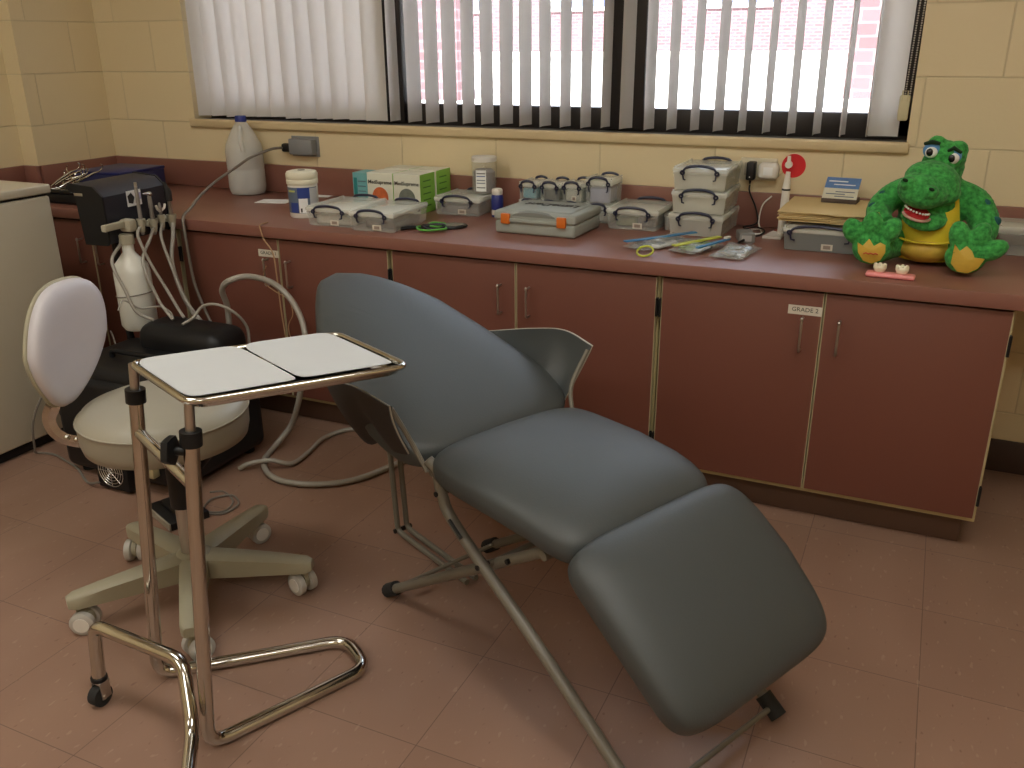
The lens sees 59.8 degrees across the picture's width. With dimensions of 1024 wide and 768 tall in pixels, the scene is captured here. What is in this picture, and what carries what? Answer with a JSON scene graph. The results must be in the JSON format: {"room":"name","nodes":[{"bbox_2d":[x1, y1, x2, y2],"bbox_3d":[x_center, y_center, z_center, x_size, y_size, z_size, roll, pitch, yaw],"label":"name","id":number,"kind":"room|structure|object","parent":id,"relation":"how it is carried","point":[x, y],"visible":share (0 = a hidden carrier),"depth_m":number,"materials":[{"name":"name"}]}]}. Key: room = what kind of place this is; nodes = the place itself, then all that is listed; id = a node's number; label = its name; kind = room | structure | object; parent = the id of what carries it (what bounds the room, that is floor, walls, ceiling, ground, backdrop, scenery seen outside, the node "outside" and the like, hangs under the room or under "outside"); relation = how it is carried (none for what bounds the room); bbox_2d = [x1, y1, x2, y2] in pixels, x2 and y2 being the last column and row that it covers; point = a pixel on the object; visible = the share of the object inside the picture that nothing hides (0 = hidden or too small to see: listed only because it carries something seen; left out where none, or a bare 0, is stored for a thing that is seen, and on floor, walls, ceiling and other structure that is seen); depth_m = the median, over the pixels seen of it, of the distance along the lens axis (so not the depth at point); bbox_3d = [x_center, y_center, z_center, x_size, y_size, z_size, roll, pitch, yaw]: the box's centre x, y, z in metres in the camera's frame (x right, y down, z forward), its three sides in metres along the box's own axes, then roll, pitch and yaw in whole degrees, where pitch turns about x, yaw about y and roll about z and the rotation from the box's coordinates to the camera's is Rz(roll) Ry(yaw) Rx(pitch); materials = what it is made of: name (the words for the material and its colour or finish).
{"room":"examination room","nodes":[
{"label":"examination room","id":0,"kind":"room"},
{"bbox_2d":[0,0,115,167],"bbox_3d":[-3.131,-0.645,1.595,0.300,2.750,5.600,9,23,23],"label":"wall","id":1,"kind":"structure","parent":0,"point":[54,109],"depth_m":3.75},
{"bbox_2d":[0,165,42,183],"bbox_3d":[-2.106,-0.813,3.627,0.100,0.111,0.363,9,23,23],"label":"trim","id":2,"kind":"structure","parent":1,"relation":"attached to","point":[23,173],"depth_m":3.74,"materials":[{"name":"ceramic"}]},
{"bbox_2d":[0,408,1023,767],"bbox_3d":[-0.480,1.102,0.961,6.285,0.100,6.200,9,23,23],"label":"floor","id":3,"kind":"structure","parent":0,"point":[918,662],"depth_m":2.10,"materials":[{"name":"tile"}]},
{"bbox_2d":[0,180,63,463],"bbox_3d":[-2.075,-0.114,2.788,0.626,0.888,1.172,9,23,23],"label":"chest freezer","id":4,"kind":"object","parent":3,"relation":"on","point":[30,259],"visible":0.62,"depth_m":2.99,"materials":[{"name":"metal"}]},
{"bbox_2d":[31,396,99,484],"bbox_3d":[-1.461,0.140,2.938,0.445,0.304,0.109,14,25,33],"label":"power cord","id":5,"kind":"object","parent":3,"relation":"on","point":[40,398],"visible":0.83,"depth_m":2.98,"materials":[{"name":"plastic"}]},
{"bbox_2d":[53,217,191,347],"bbox_3d":[-1.499,-0.399,3.794,0.898,0.699,0.661,9,23,23],"label":"base cabinet","id":6,"kind":"object","parent":3,"relation":"on","point":[91,263],"visible":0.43,"depth_m":3.46,"materials":[{"name":"laminate"}]},
{"bbox_2d":[50,184,1023,310],"bbox_3d":[0.003,-0.492,2.958,4.532,0.039,0.761,9,23,23],"label":"countertop","id":7,"kind":"structure","parent":6,"relation":"on","point":[999,283],"depth_m":2.66,"materials":[{"name":"laminate"}]},
{"bbox_2d":[46,183,75,204],"bbox_3d":[-1.739,-0.758,3.554,0.360,0.055,0.150,8,22,20],"label":"tray","id":8,"kind":"object","parent":7,"relation":"on","point":[61,195],"visible":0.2,"depth_m":3.49,"materials":[{"name":"black plastic"}]},
{"bbox_2d":[75,163,165,181],"bbox_3d":[-1.657,-0.867,3.779,0.245,0.099,0.265,7,22,19],"label":"box","id":9,"kind":"object","parent":7,"relation":"on","point":[120,168],"visible":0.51,"depth_m":3.74,"materials":[{"name":"plastic"}]},
{"bbox_2d":[181,146,282,320],"bbox_3d":[-1.091,-0.599,3.475,0.155,0.580,0.654,5,22,14],"label":"cable","id":10,"kind":"object","parent":7,"relation":"on","point":[208,187],"visible":0.94,"depth_m":3.26,"materials":[{"name":"plastic"}]},
{"bbox_2d":[225,115,265,194],"bbox_3d":[-1.103,-0.944,3.671,0.150,0.313,0.150,9,23,23],"label":"plastic jug","id":11,"kind":"object","parent":7,"relation":"on","point":[256,181],"visible":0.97,"depth_m":3.64,"materials":[{"name":"white"}]},
{"bbox_2d":[259,222,285,337],"bbox_3d":[-0.840,-0.308,3.134,0.045,0.511,0.109,-12,24,-27],"label":"loose wire","id":12,"kind":"object","parent":7,"relation":"hanging from","point":[264,222],"visible":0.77,"depth_m":3.07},
{"bbox_2d":[285,169,319,217],"bbox_3d":[-0.750,-0.686,3.195,0.113,0.165,0.113,9,23,23],"label":"wipes canister","id":13,"kind":"object","parent":7,"relation":"on","point":[302,186],"visible":0.98,"depth_m":3.15,"materials":[{"name":"white plastic"}]},
{"bbox_2d":[311,194,381,225],"bbox_3d":[-0.576,-0.609,3.115,0.182,0.076,0.266,8,22,20],"label":"box","id":14,"kind":"object","parent":7,"relation":"on","point":[332,222],"visible":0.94,"depth_m":3.02,"materials":[{"name":"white plastic"}]},
{"bbox_2d":[317,206,379,224],"bbox_3d":[-0.571,-0.592,3.119,0.140,0.032,0.200,8,22,20],"label":"pack","id":15,"kind":"object","parent":14,"relation":"in","point":[348,218],"visible":0.91,"depth_m":3.06},
{"bbox_2d":[352,169,373,206],"bbox_3d":[-0.545,-0.732,3.353,0.064,0.136,0.091,9,23,23],"label":"box","id":16,"kind":"object","parent":7,"relation":"on","point":[360,186],"visible":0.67,"depth_m":3.31,"materials":[{"name":"cardboard"}]},
{"bbox_2d":[367,169,406,211],"bbox_3d":[-0.462,-0.723,3.321,0.111,0.140,0.110,9,23,23],"label":"box","id":17,"kind":"object","parent":7,"relation":"on","point":[380,184],"visible":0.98,"depth_m":3.27,"materials":[{"name":"white"}]},
{"bbox_2d":[373,187,388,202],"bbox_3d":[-0.485,-0.698,3.278,0.068,0.055,0.001,9,23,23],"label":"picture","id":18,"kind":"object","parent":17,"relation":"attached to","point":[380,192],"depth_m":3.28},
{"bbox_2d":[353,197,422,230],"bbox_3d":[-0.417,-0.577,3.026,0.172,0.077,0.266,8,22,20],"label":"box","id":19,"kind":"object","parent":7,"relation":"on","point":[375,227],"visible":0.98,"depth_m":2.93,"materials":[{"name":"white plastic"}]},
{"bbox_2d":[366,212,419,228],"bbox_3d":[-0.407,-0.561,3.045,0.120,0.024,0.170,8,22,20],"label":"pack","id":20,"kind":"object","parent":19,"relation":"in","point":[393,220],"visible":0.98,"depth_m":3.00},
{"bbox_2d":[393,170,435,213],"bbox_3d":[-0.358,-0.707,3.276,0.113,0.140,0.110,9,23,23],"label":"box","id":21,"kind":"object","parent":7,"relation":"on","point":[419,185],"visible":0.98,"depth_m":3.24,"materials":[{"name":"white"}]},
{"bbox_2d":[399,189,415,204],"bbox_3d":[-0.381,-0.681,3.233,0.069,0.056,0.001,9,23,23],"label":"picture","id":22,"kind":"object","parent":21,"relation":"attached to","point":[405,192],"depth_m":3.23},
{"bbox_2d":[410,166,450,208],"bbox_3d":[-0.307,-0.744,3.371,0.113,0.142,0.108,9,23,23],"label":"box","id":23,"kind":"object","parent":7,"relation":"on","point":[441,174],"visible":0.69,"depth_m":3.34,"materials":[{"name":"cardboard"}]},
{"bbox_2d":[416,221,446,231],"bbox_3d":[-0.260,-0.522,2.945,0.107,0.016,0.117,5,22,14],"label":"scissors","id":24,"kind":"object","parent":7,"relation":"on","point":[432,226],"visible":1,"depth_m":2.93,"materials":[{"name":"green plastic"}]},
{"bbox_2d":[395,223,467,230],"bbox_3d":[-0.268,-0.528,2.986,0.244,0.014,0.086,-5,21,-12],"label":"scissors","id":25,"kind":"object","parent":7,"relation":"on","point":[450,226],"visible":0.76,"depth_m":2.97,"materials":[{"name":"black plastic"}]},
{"bbox_2d":[440,187,473,214],"bbox_3d":[-0.161,-0.673,3.275,0.185,0.076,0.216,8,22,21],"label":"box","id":26,"kind":"object","parent":7,"relation":"on","point":[460,211],"visible":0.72,"depth_m":3.19,"materials":[{"name":"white plastic"}]},
{"bbox_2d":[441,198,490,214],"bbox_3d":[-0.161,-0.657,3.281,0.150,0.032,0.160,8,22,21],"label":"pack","id":27,"kind":"object","parent":26,"relation":"in","point":[479,206],"visible":0.84,"depth_m":3.23},
{"bbox_2d":[471,155,496,191],"bbox_3d":[-0.102,-0.766,3.251,0.092,0.131,0.093,9,23,23],"label":"jar","id":28,"kind":"object","parent":26,"relation":"on","point":[484,178],"visible":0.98,"depth_m":3.22,"materials":[{"name":"white plastic"}]},
{"bbox_2d":[491,188,502,216],"bbox_3d":[-0.052,-0.646,3.167,0.043,0.100,0.044,9,23,23],"label":"pill bottle","id":29,"kind":"object","parent":7,"relation":"on","point":[497,197],"visible":0.76,"depth_m":3.15,"materials":[{"name":"plastic"}]},
{"bbox_2d":[494,200,600,238],"bbox_3d":[0.117,-0.547,2.933,0.287,0.079,0.240,10,23,25],"label":"hard case","id":30,"kind":"object","parent":7,"relation":"on","point":[528,217],"visible":1,"depth_m":2.86,"materials":[{"name":"grey"}]},
{"bbox_2d":[566,197,592,203],"bbox_3d":[0.230,-0.618,3.127,0.078,0.071,0.141,9,23,23],"label":"box","id":31,"kind":"object","parent":7,"relation":"on","point":[589,201],"visible":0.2,"depth_m":3.16,"materials":[{"name":"white plastic"}]},
{"bbox_2d":[562,176,593,201],"bbox_3d":[0.230,-0.678,3.104,0.075,0.076,0.136,9,23,23],"label":"box","id":32,"kind":"object","parent":31,"relation":"on","point":[576,183],"visible":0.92,"depth_m":3.06,"materials":[{"name":"white plastic"}]},
{"bbox_2d":[566,186,588,200],"bbox_3d":[0.230,-0.666,3.109,0.055,0.040,0.090,9,23,23],"label":"pack","id":33,"kind":"object","parent":32,"relation":"in","point":[584,193],"visible":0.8,"depth_m":3.08},
{"bbox_2d":[591,199,619,215],"bbox_3d":[0.317,-0.604,3.090,0.100,0.071,0.141,9,23,23],"label":"box","id":34,"kind":"object","parent":7,"relation":"on","point":[616,200],"visible":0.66,"depth_m":3.02,"materials":[{"name":"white plastic"}]},
{"bbox_2d":[586,171,621,192],"bbox_3d":[0.317,-0.674,3.063,0.096,0.097,0.136,9,23,23],"label":"box","id":35,"kind":"object","parent":34,"relation":"on","point":[608,172],"visible":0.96,"depth_m":3.02,"materials":[{"name":"white plastic"}]},
{"bbox_2d":[590,184,616,202],"bbox_3d":[0.317,-0.658,3.069,0.070,0.053,0.090,9,23,23],"label":"pack","id":36,"kind":"object","parent":35,"relation":"in","point":[598,193],"visible":0.91,"depth_m":3.04},
{"bbox_2d":[599,208,616,220],"bbox_3d":[0.317,-0.590,3.095,0.072,0.033,0.090,9,23,23],"label":"pack","id":37,"kind":"object","parent":34,"relation":"in","point":[609,216],"visible":0.43,"depth_m":3.06},
{"bbox_2d":[613,196,668,228],"bbox_3d":[0.437,-0.578,3.005,0.180,0.080,0.236,9,23,23],"label":"box","id":38,"kind":"object","parent":7,"relation":"on","point":[634,225],"visible":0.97,"depth_m":2.92,"materials":[{"name":"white plastic"}]},
{"bbox_2d":[616,211,645,225],"bbox_3d":[0.408,-0.565,3.031,0.070,0.030,0.130,9,23,23],"label":"pack","id":39,"kind":"object","parent":38,"relation":"in","point":[628,218],"visible":0.77,"depth_m":2.98},
{"bbox_2d":[638,212,665,226],"bbox_3d":[0.473,-0.558,3.007,0.062,0.032,0.130,9,23,23],"label":"pack","id":40,"kind":"object","parent":38,"relation":"in","point":[656,218],"visible":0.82,"depth_m":2.96},
{"bbox_2d":[623,231,696,248],"bbox_3d":[0.452,-0.436,2.704,0.268,0.029,0.095,-16,26,-34],"label":"bag","id":41,"kind":"object","parent":7,"relation":"on","point":[661,241],"visible":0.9,"depth_m":2.69,"materials":[{"name":"white"}]},
{"bbox_2d":[665,210,681,229],"bbox_3d":[0.535,-0.545,2.964,0.051,0.048,0.120,9,23,23],"label":"tub","id":42,"kind":"object","parent":7,"relation":"on","point":[670,221],"visible":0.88,"depth_m":2.92,"materials":[{"name":"white plastic"}]},
{"bbox_2d":[672,236,721,252],"bbox_3d":[0.549,-0.413,2.642,0.088,0.029,0.202,19,28,41],"label":"bag","id":43,"kind":"object","parent":7,"relation":"on","point":[698,242],"visible":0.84,"depth_m":2.62,"materials":[{"name":"white"}]},
{"bbox_2d":[676,211,731,234],"bbox_3d":[0.629,-0.530,2.914,0.140,0.044,0.190,9,23,23],"label":"pack","id":44,"kind":"object","parent":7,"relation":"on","point":[700,224],"visible":0.77,"depth_m":2.85},
{"bbox_2d":[675,205,732,228],"bbox_3d":[0.629,-0.542,2.909,0.178,0.080,0.251,9,23,24],"label":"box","id":45,"kind":"object","parent":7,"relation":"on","point":[729,207],"visible":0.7,"depth_m":2.79,"materials":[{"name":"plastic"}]},
{"bbox_2d":[677,190,732,212],"bbox_3d":[0.629,-0.597,2.889,0.140,0.044,0.190,9,23,23],"label":"pack","id":46,"kind":"object","parent":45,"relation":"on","point":[694,200],"visible":0.8,"depth_m":2.82},
{"bbox_2d":[678,184,732,204],"bbox_3d":[0.630,-0.611,2.887,0.176,0.080,0.251,9,23,22],"label":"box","id":47,"kind":"object","parent":45,"relation":"on","point":[730,185],"visible":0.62,"depth_m":2.77,"materials":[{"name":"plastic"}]},
{"bbox_2d":[678,168,734,189],"bbox_3d":[0.628,-0.663,2.863,0.140,0.044,0.190,9,23,23],"label":"pack","id":48,"kind":"object","parent":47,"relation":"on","point":[701,178],"visible":0.86,"depth_m":2.79},
{"bbox_2d":[680,156,735,181],"bbox_3d":[0.631,-0.679,2.865,0.174,0.080,0.251,9,23,23],"label":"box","id":49,"kind":"object","parent":47,"relation":"on","point":[682,172],"visible":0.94,"depth_m":2.78,"materials":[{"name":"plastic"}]},
{"bbox_2d":[718,245,752,256],"bbox_3d":[0.649,-0.391,2.583,0.100,0.028,0.190,13,24,30],"label":"bag","id":50,"kind":"object","parent":7,"relation":"on","point":[731,250],"visible":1,"depth_m":2.56,"materials":[{"name":"white"}]},
{"bbox_2d":[736,229,754,243],"bbox_3d":[0.717,-0.454,2.746,0.057,0.030,0.100,1,21,5],"label":"power adapter","id":51,"kind":"object","parent":7,"relation":"on","point":[742,235],"visible":1,"depth_m":2.72,"materials":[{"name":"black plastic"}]},
{"bbox_2d":[762,154,805,239],"bbox_3d":[0.856,-0.589,2.783,0.100,0.254,0.120,9,23,23],"label":"dental handpiece","id":52,"kind":"object","parent":7,"relation":"on","point":[793,165],"visible":0.91,"depth_m":2.77,"materials":[{"name":"white"}]},
{"bbox_2d":[783,221,852,254],"bbox_3d":[0.942,-0.459,2.684,0.215,0.080,0.251,9,23,23],"label":"box","id":53,"kind":"object","parent":7,"relation":"on","point":[792,240],"visible":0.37,"depth_m":2.60,"materials":[{"name":"grey plastic"}]},
{"bbox_2d":[778,219,843,224],"bbox_3d":[0.969,-0.522,2.736,0.245,0.003,0.318,9,23,23],"label":"manila folder","id":54,"kind":"object","parent":53,"relation":"on","point":[778,219],"visible":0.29,"depth_m":2.62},
{"bbox_2d":[777,215,844,223],"bbox_3d":[0.968,-0.526,2.735,0.245,0.003,0.318,10,23,25],"label":"manila folder","id":55,"kind":"object","parent":54,"relation":"on","point":[779,215],"visible":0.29,"depth_m":2.61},
{"bbox_2d":[778,216,861,221],"bbox_3d":[0.964,-0.529,2.730,0.245,0.003,0.318,8,23,22],"label":"manila folder","id":56,"kind":"object","parent":55,"relation":"on","point":[779,216],"visible":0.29,"depth_m":2.61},
{"bbox_2d":[780,215,862,220],"bbox_3d":[0.967,-0.532,2.727,0.245,0.003,0.318,8,22,21],"label":"manila folder","id":57,"kind":"object","parent":56,"relation":"on","point":[780,215],"visible":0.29,"depth_m":2.61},
{"bbox_2d":[778,212,863,219],"bbox_3d":[0.964,-0.538,2.729,0.245,0.003,0.318,9,23,23],"label":"manila folder","id":58,"kind":"object","parent":57,"relation":"on","point":[779,213],"visible":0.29,"depth_m":2.60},
{"bbox_2d":[782,212,861,217],"bbox_3d":[0.971,-0.541,2.725,0.245,0.003,0.318,8,22,21],"label":"manila folder","id":59,"kind":"object","parent":58,"relation":"on","point":[782,212],"visible":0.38,"depth_m":2.60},
{"bbox_2d":[777,196,868,217],"bbox_3d":[0.963,-0.543,2.718,0.245,0.003,0.318,9,23,24],"label":"manila folder","id":60,"kind":"object","parent":59,"relation":"on","point":[797,204],"visible":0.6,"depth_m":2.69,"materials":[{"name":"paper"}]},
{"bbox_2d":[821,177,861,204],"bbox_3d":[1.024,-0.602,2.766,0.105,0.071,0.063,11,24,28],"label":"business card","id":61,"kind":"object","parent":60,"relation":"on","point":[841,190],"visible":1,"depth_m":2.76,"materials":[{"name":"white paper"}]},
{"bbox_2d":[795,225,843,235],"bbox_3d":[0.943,-0.443,2.691,0.170,0.036,0.190,9,23,23],"label":"pack","id":62,"kind":"object","parent":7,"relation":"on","point":[806,230],"visible":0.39,"depth_m":2.69},
{"bbox_2d":[865,262,915,280],"bbox_3d":[0.986,-0.294,2.314,0.120,0.035,0.035,10,23,26],"label":"model","id":63,"kind":"object","parent":7,"relation":"on","point":[879,271],"visible":1,"depth_m":2.31},
{"bbox_2d":[842,135,1008,272],"bbox_3d":[1.116,-0.497,2.413,0.400,0.335,0.342,7,22,18],"label":"plush crocodile","id":64,"kind":"object","parent":7,"relation":"on","point":[932,200],"visible":0.99,"depth_m":2.37,"materials":[{"name":"green fabric"}]},
{"bbox_2d":[923,144,939,157],"bbox_3d":[1.124,-0.626,2.384,0.043,0.043,0.032,6,22,17],"label":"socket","id":65,"kind":"object","parent":64,"relation":"attached to","point":[929,150],"depth_m":2.37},
{"bbox_2d":[948,151,961,163],"bbox_3d":[1.175,-0.606,2.368,0.043,0.043,0.038,9,23,23],"label":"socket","id":66,"kind":"object","parent":64,"relation":"attached to","point":[954,157],"depth_m":2.36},
{"bbox_3d":[0.081,-0.641,3.192,0.075,0.071,0.141,9,23,23],"label":"box","id":67,"kind":"object","parent":7,"relation":"on","visible":0},
{"bbox_2d":[518,175,549,192],"bbox_3d":[0.081,-0.700,3.170,0.072,0.071,0.136,9,23,23],"label":"box","id":68,"kind":"object","parent":67,"relation":"on","point":[538,176],"visible":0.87,"depth_m":3.12,"materials":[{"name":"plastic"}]},
{"bbox_2d":[523,184,545,197],"bbox_3d":[0.081,-0.688,3.174,0.052,0.038,0.090,9,23,23],"label":"pack","id":69,"kind":"object","parent":68,"relation":"in","point":[527,191],"visible":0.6,"depth_m":3.14},
{"bbox_3d":[0.155,-0.629,3.160,0.078,0.071,0.141,9,23,23],"label":"box","id":70,"kind":"object","parent":7,"relation":"on","visible":0},
{"bbox_2d":[540,176,571,193],"bbox_3d":[0.155,-0.688,3.137,0.075,0.071,0.136,9,23,23],"label":"box","id":71,"kind":"object","parent":70,"relation":"on","point":[560,177],"visible":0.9,"depth_m":3.09,"materials":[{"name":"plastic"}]},
{"bbox_2d":[544,186,566,199],"bbox_3d":[0.155,-0.676,3.142,0.055,0.038,0.090,9,23,23],"label":"pack","id":72,"kind":"object","parent":71,"relation":"in","point":[549,193],"visible":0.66,"depth_m":3.11},
{"bbox_2d":[65,172,201,338],"bbox_3d":[-1.224,-0.256,3.130,0.438,0.903,0.363,7,22,19],"label":"dental delivery unit","id":73,"kind":"object","parent":3,"relation":"on","point":[114,211],"visible":0.88,"depth_m":3.00,"materials":[{"name":"black plastic"}]},
{"bbox_2d":[113,233,157,331],"bbox_3d":[-1.295,-0.350,3.045,0.127,0.329,0.127,9,23,23],"label":"water bottle","id":74,"kind":"object","parent":73,"relation":"on","point":[134,271],"depth_m":3.00,"materials":[{"name":"beige plastic"}]},
{"bbox_2d":[146,218,157,231],"bbox_3d":[-1.238,-0.546,3.061,0.046,0.044,0.033,7,22,18],"label":"holder","id":75,"kind":"object","parent":73,"relation":"on","point":[152,223],"depth_m":3.05,"materials":[{"name":"beige plastic"}]},
{"bbox_2d":[165,213,175,226],"bbox_3d":[-1.205,-0.578,3.143,0.047,0.044,0.035,7,22,18],"label":"holder","id":76,"kind":"object","parent":73,"relation":"on","point":[170,218],"depth_m":3.13,"materials":[{"name":"beige plastic"}]},
{"bbox_2d":[59,316,263,492],"bbox_3d":[-1.193,0.049,2.951,0.525,0.460,0.474,9,23,23],"label":"case","id":77,"kind":"object","parent":3,"relation":"on","point":[162,336],"visible":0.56,"depth_m":2.89,"materials":[{"name":"black plastic"}]},
{"bbox_2d":[98,466,122,486],"bbox_3d":[-1.261,0.275,2.794,0.107,0.107,0.004,9,23,23],"label":"fan grille","id":78,"kind":"object","parent":77,"relation":"attached to","point":[108,477],"depth_m":2.81,"materials":[{"name":"metal"}]},
{"bbox_2d":[181,303,250,342],"bbox_3d":[-0.993,-0.194,2.986,0.212,0.166,0.059,-6,22,-14],"label":"air hose","id":79,"kind":"object","parent":77,"relation":"on","point":[206,304],"visible":0.96,"depth_m":2.97,"materials":[{"name":"plastic"}]},
{"bbox_2d":[22,276,317,660],"bbox_3d":[-0.814,0.152,2.180,0.586,0.806,0.573,9,23,23],"label":"stool","id":80,"kind":"object","parent":3,"relation":"on","point":[64,333],"visible":0.85,"depth_m":2.11,"materials":[{"name":"beige plastic"}]},
{"bbox_2d":[152,497,209,530],"bbox_3d":[-1.008,0.376,2.679,0.125,0.041,0.175,-19,28,-40],"label":"foot pedal","id":81,"kind":"object","parent":3,"relation":"on","point":[162,511],"visible":0.44,"depth_m":2.65,"materials":[{"name":"black plastic"}]},
{"bbox_2d":[203,490,239,514],"bbox_3d":[-0.893,0.364,2.749,0.108,0.008,0.158,-3,21,-6],"label":"coiled cord","id":82,"kind":"object","parent":3,"relation":"on","point":[225,492],"visible":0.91,"depth_m":2.74,"materials":[{"name":"plastic"}]},
{"bbox_2d":[87,332,405,767],"bbox_3d":[-0.551,0.323,1.806,0.590,0.754,0.440,-18,27,-38],"label":"tray stand","id":83,"kind":"object","parent":3,"relation":"on","point":[168,451],"visible":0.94,"depth_m":1.75,"materials":[{"name":"silver metal"}]},
{"bbox_2d":[139,346,294,395],"bbox_3d":[-0.554,-0.026,1.663,0.189,0.005,0.299,-17,27,-38],"label":"paper tray cover","id":84,"kind":"object","parent":83,"relation":"on","point":[230,368],"visible":1,"depth_m":1.66,"materials":[{"name":"paper"}]},
{"bbox_2d":[131,332,405,406],"bbox_3d":[-0.467,-0.032,1.710,0.493,0.023,0.425,9,23,23],"label":"tray","id":85,"kind":"object","parent":83,"relation":"on","point":[300,383],"depth_m":1.63,"materials":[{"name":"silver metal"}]},
{"bbox_2d":[246,333,390,376],"bbox_3d":[-0.382,-0.059,1.740,0.177,0.005,0.289,-17,26,-37],"label":"paper tray cover","id":86,"kind":"object","parent":83,"relation":"on","point":[317,354],"visible":1,"depth_m":1.74,"materials":[{"name":"paper"}]},
{"bbox_2d":[179,230,392,424],"bbox_3d":[-0.680,-0.271,3.441,0.900,0.699,0.661,9,23,23],"label":"base cabinet","id":87,"kind":"object","parent":3,"relation":"on","point":[301,266],"visible":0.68,"depth_m":3.17,"materials":[{"name":"laminate"}]},
{"bbox_2d":[238,427,354,470],"bbox_3d":[-0.700,0.216,3.088,0.117,0.042,0.508,18,27,39],"label":"hose","id":88,"kind":"object","parent":3,"relation":"on","point":[311,449],"visible":0.91,"depth_m":3.00,"materials":[{"name":"plastic"}]},
{"bbox_2d":[219,273,404,486],"bbox_3d":[-0.676,-0.016,2.888,0.704,0.622,0.336,5,21,13],"label":"hose","id":89,"kind":"object","parent":3,"relation":"on","point":[245,276],"visible":0.75,"depth_m":2.95,"materials":[{"name":"plastic"}]},
{"bbox_2d":[390,250,662,437],"bbox_3d":[0.139,-0.142,3.087,0.900,0.699,0.661,9,23,23],"label":"base cabinet","id":90,"kind":"object","parent":3,"relation":"on","point":[616,313],"visible":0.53,"depth_m":2.70,"materials":[{"name":"laminate"}]},
{"bbox_2d":[315,273,826,767],"bbox_3d":[-0.015,0.233,2.052,0.608,0.745,1.459,-17,27,-37],"label":"dental chair","id":91,"kind":"object","parent":3,"relation":"on","point":[702,602],"visible":0.98,"depth_m":1.74,"materials":[{"name":"leather"}]},
{"bbox_2d":[652,276,1016,540],"bbox_3d":[0.958,-0.014,2.733,0.900,0.699,0.661,9,23,23],"label":"base cabinet","id":92,"kind":"object","parent":3,"relation":"on","point":[876,411],"visible":0.92,"depth_m":2.45,"materials":[{"name":"laminate"}]},
{"bbox_2d":[91,0,1023,442],"bbox_3d":[0.715,-1.178,2.915,6.100,2.750,0.200,9,23,23],"label":"wall","id":93,"kind":"structure","parent":0,"point":[969,87],"depth_m":3.06,"materials":[{"name":"paint"}]},
{"bbox_2d":[281,136,319,156],"bbox_3d":[-0.865,-0.969,3.631,0.165,0.080,0.042,9,23,23],"label":"box","id":94,"kind":"object","parent":93,"relation":"attached to","point":[297,145],"visible":1,"depth_m":3.61,"materials":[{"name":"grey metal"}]},
{"bbox_2d":[40,155,1023,244],"bbox_3d":[0.117,-0.618,3.071,4.449,0.111,0.420,9,23,23],"label":"backsplash","id":95,"kind":"structure","parent":93,"relation":"attached to","point":[331,181],"depth_m":3.36,"materials":[{"name":"laminate"}]},
{"bbox_2d":[189,0,926,153],"bbox_3d":[-0.060,-1.543,3.120,2.863,1.303,0.176,9,23,23],"label":"window","id":96,"kind":"structure","parent":93,"relation":"in","point":[854,139],"depth_m":3.09,"materials":[{"name":"brown metal"}]},
{"bbox_2d":[185,0,387,120],"bbox_3d":[-0.924,-1.681,3.463,0.942,1.245,0.066,9,23,23],"label":"vertical blind","id":97,"kind":"object","parent":96,"relation":"attached to","point":[303,59],"visible":0.98,"depth_m":3.59,"materials":[{"name":"fabric"}]},
{"bbox_2d":[384,0,613,127],"bbox_3d":[-0.044,-1.543,3.083,0.935,1.245,0.103,9,23,23],"label":"vertical blind","id":98,"kind":"object","parent":96,"relation":"attached to","point":[410,7],"visible":1,"depth_m":3.25,"materials":[{"name":"fabric"}]},
{"bbox_2d":[619,0,925,136],"bbox_3d":[0.809,-1.409,2.714,0.936,1.245,0.102,9,23,23],"label":"vertical blind","id":99,"kind":"object","parent":96,"relation":"attached to","point":[888,104],"visible":1,"depth_m":2.87,"materials":[{"name":"fabric"}]},
{"bbox_2d":[740,157,777,180],"bbox_3d":[0.810,-0.706,2.925,0.118,0.072,0.010,9,23,23],"label":"wall outlet","id":100,"kind":"object","parent":93,"relation":"attached to","point":[744,160],"visible":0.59,"depth_m":2.93,"materials":[{"name":"plastic"}]},
{"bbox_2d":[746,161,756,183],"bbox_3d":[0.782,-0.691,2.911,0.026,0.071,0.046,9,23,23],"label":"charger","id":101,"kind":"object","parent":100,"relation":"attached to","point":[751,167],"visible":1,"depth_m":2.89,"materials":[{"name":"plastic"}]},
{"bbox_2d":[758,162,779,178],"bbox_3d":[0.834,-0.692,2.887,0.064,0.052,0.040,9,23,23],"label":"charger","id":102,"kind":"object","parent":100,"relation":"attached to","point":[767,170],"visible":1,"depth_m":2.87,"materials":[{"name":"plastic"}]},
{"bbox_2d":[985,438,1023,474],"bbox_3d":[2.388,0.359,2.557,1.940,0.110,0.012,9,23,23],"label":"baseboard","id":103,"kind":"structure","parent":93,"relation":"attached to","point":[1005,456],"depth_m":2.89,"materials":[{"name":"wood"}]},
{"label":"outside","id":104,"kind":"structure","parent":0,"visible":0},
{"bbox_2d":[422,61,845,111],"bbox_3d":[8.477,-7.343,20.541,90.000,0.200,40.000,9,23,23],"label":"ground","id":105,"kind":"structure","parent":104,"point":[835,76],"depth_m":9.60,"materials":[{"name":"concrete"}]},
{"bbox_2d":[417,0,474,100],"bbox_3d":[-1.055,-3.245,7.237,1.580,1.760,0.380,9,23,23],"label":"brick wall","id":106,"kind":"structure","parent":105,"relation":"on","point":[456,2],"depth_m":7.06,"materials":[{"name":"brick"}]},
{"bbox_2d":[473,0,853,61],"bbox_3d":[6.902,-10.732,20.760,60.000,6.000,2.130,9,23,23],"label":"brick wall","id":107,"kind":"structure","parent":105,"relation":"on","point":[843,9],"depth_m":21.45,"materials":[{"name":"pink brick"}]},
{"bbox_2d":[835,0,881,111],"bbox_3d":[2.136,-3.170,4.868,0.300,3.260,0.300,9,23,23],"label":"brick pillar","id":108,"kind":"structure","parent":105,"relation":"on","point":[870,10],"depth_m":5.24,"materials":[{"name":"brick"}]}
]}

